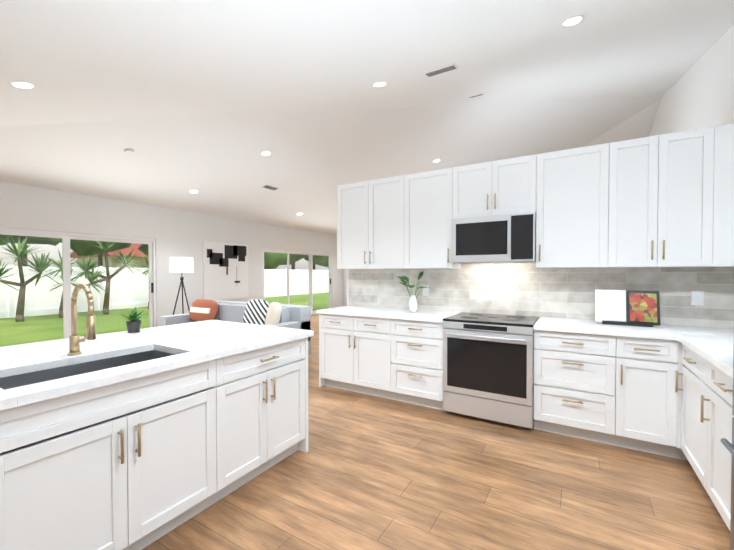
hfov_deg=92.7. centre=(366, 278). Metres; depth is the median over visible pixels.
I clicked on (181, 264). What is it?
tripod floor lamp
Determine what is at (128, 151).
smoke detector
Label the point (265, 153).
recessed light
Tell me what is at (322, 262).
tree
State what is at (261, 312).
sofa
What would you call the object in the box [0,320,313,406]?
island countertop
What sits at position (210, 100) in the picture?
ceiling
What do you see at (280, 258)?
tree
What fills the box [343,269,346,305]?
wall
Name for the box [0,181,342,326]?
wall
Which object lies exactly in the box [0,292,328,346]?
lawn
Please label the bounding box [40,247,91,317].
yucca
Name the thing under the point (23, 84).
recessed light
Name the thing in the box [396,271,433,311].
vase
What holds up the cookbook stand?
on the countertop at (561, 325)
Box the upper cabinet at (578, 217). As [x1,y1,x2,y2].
[536,141,620,267]
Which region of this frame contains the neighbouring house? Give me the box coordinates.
[70,243,147,267]
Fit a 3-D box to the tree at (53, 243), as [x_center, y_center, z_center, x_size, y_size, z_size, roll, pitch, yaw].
[-35.850,-5.939,45.060,12.335,13.258,16.748,1,1,31]
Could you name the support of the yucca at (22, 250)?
on the lawn
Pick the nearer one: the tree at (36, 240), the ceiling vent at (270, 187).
the ceiling vent at (270, 187)
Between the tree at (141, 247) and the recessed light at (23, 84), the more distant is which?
the tree at (141, 247)
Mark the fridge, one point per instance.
(727, 444)
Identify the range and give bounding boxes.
[442,312,539,428]
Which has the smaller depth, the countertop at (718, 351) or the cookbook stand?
the countertop at (718, 351)
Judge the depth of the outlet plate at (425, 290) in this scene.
4.07 m
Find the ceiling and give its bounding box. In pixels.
[0,0,733,234]
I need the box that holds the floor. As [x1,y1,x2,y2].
[142,314,729,549]
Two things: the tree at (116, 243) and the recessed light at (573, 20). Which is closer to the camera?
the recessed light at (573, 20)
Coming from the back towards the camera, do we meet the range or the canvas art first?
the canvas art
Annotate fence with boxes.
[0,265,328,317]
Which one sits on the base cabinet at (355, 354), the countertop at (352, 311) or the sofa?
the countertop at (352, 311)
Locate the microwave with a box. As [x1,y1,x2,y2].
[451,212,535,263]
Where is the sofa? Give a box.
[159,299,310,353]
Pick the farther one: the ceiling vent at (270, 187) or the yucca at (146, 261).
the yucca at (146, 261)
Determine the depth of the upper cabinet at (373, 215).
4.07 m
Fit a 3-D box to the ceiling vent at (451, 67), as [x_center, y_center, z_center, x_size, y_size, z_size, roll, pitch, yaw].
[0.818,-2.297,3.881,0.360,0.044,0.158,1,1,31]
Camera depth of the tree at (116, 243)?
21.44 m
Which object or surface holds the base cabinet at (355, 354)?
on the floor
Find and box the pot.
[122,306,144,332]
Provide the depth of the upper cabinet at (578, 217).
3.02 m
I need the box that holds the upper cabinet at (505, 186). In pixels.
[461,154,536,217]
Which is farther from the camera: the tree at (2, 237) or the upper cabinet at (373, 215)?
the tree at (2, 237)
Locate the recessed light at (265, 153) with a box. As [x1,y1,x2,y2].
[261,151,270,155]
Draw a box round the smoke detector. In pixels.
[124,148,133,154]
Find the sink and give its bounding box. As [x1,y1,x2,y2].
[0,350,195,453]
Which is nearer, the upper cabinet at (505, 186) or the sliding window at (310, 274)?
the upper cabinet at (505, 186)
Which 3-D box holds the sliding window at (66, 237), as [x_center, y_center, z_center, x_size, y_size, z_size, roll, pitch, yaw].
[-5.058,0.246,5.912,0.120,2.030,2.860,1,1,31]
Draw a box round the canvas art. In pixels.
[203,241,247,299]
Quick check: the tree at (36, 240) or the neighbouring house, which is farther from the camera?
the neighbouring house
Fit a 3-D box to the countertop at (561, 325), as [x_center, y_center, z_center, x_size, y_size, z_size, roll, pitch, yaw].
[2.254,0.414,2.780,1.633,0.040,0.625,1,1,31]
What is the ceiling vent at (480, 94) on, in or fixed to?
in the ceiling
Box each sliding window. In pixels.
[0,227,155,345]
[262,248,331,314]
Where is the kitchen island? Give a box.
[0,335,313,549]
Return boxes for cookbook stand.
[595,290,660,326]
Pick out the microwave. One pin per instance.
(508, 238)
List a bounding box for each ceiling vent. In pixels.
[262,184,278,190]
[423,63,458,76]
[468,93,484,97]
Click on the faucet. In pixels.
(75, 340)
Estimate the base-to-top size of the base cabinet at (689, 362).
0.876 m
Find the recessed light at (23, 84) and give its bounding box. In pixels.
[9,81,35,88]
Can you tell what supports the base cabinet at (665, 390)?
on the floor
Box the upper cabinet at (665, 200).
[617,126,716,267]
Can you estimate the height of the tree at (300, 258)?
8.306 m
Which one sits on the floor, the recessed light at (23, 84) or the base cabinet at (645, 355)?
the base cabinet at (645, 355)
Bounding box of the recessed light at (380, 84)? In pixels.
[372,81,386,86]
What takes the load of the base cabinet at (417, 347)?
on the floor
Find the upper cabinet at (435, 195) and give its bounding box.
[409,166,460,268]
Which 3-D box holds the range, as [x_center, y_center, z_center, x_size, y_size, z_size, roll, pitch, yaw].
[1.200,0.841,3.380,0.776,0.918,0.693,1,1,31]
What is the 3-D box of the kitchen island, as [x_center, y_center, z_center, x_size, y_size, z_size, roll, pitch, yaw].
[-1.632,0.889,1.753,1.188,0.875,2.760,1,1,31]
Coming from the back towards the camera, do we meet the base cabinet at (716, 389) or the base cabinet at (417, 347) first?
the base cabinet at (417, 347)
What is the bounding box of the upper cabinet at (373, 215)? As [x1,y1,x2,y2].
[337,174,408,268]
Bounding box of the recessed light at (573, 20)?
[561,15,583,26]
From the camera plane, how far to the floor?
2.15 m
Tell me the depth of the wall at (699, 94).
4.37 m
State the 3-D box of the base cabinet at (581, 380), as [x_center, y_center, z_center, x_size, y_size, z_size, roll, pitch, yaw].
[1.833,0.868,3.064,0.627,0.876,0.607,1,1,31]
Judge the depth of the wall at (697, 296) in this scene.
3.45 m
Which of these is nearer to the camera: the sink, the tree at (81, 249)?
the sink
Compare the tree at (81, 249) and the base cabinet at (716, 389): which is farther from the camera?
the tree at (81, 249)
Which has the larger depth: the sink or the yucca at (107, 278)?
the yucca at (107, 278)
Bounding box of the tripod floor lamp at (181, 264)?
[170,257,193,314]
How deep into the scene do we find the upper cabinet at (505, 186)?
3.35 m
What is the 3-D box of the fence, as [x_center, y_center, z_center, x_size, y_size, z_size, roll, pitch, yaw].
[-7.846,0.319,16.354,0.130,1.645,80.000,1,1,31]
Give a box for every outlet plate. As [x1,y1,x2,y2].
[423,285,428,295]
[691,291,703,305]
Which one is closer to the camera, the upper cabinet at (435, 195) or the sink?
the sink
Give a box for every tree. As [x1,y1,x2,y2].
[0,234,8,244]
[7,235,98,266]
[48,241,59,245]
[70,242,131,265]
[102,241,122,244]
[138,244,147,255]
[264,252,293,268]
[280,253,328,269]
[295,257,315,269]
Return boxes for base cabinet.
[319,314,391,398]
[392,318,443,409]
[533,330,627,447]
[628,338,663,455]
[664,338,679,458]
[680,346,699,479]
[700,358,733,529]
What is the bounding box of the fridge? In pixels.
[720,340,733,549]
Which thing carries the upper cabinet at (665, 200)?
attached to the wall at (697, 296)
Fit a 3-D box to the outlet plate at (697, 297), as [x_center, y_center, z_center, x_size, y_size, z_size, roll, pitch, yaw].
[2.708,0.164,2.871,0.074,0.120,0.007,1,1,31]
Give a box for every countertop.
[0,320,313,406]
[316,306,459,321]
[534,318,733,341]
[676,334,733,381]
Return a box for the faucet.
[67,283,95,355]
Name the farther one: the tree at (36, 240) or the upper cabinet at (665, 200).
the tree at (36, 240)
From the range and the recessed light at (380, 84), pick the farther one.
the recessed light at (380, 84)
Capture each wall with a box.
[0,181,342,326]
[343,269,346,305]
[347,263,733,327]
[649,25,733,136]
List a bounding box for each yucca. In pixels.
[0,235,62,321]
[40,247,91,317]
[72,241,145,313]
[133,254,148,309]

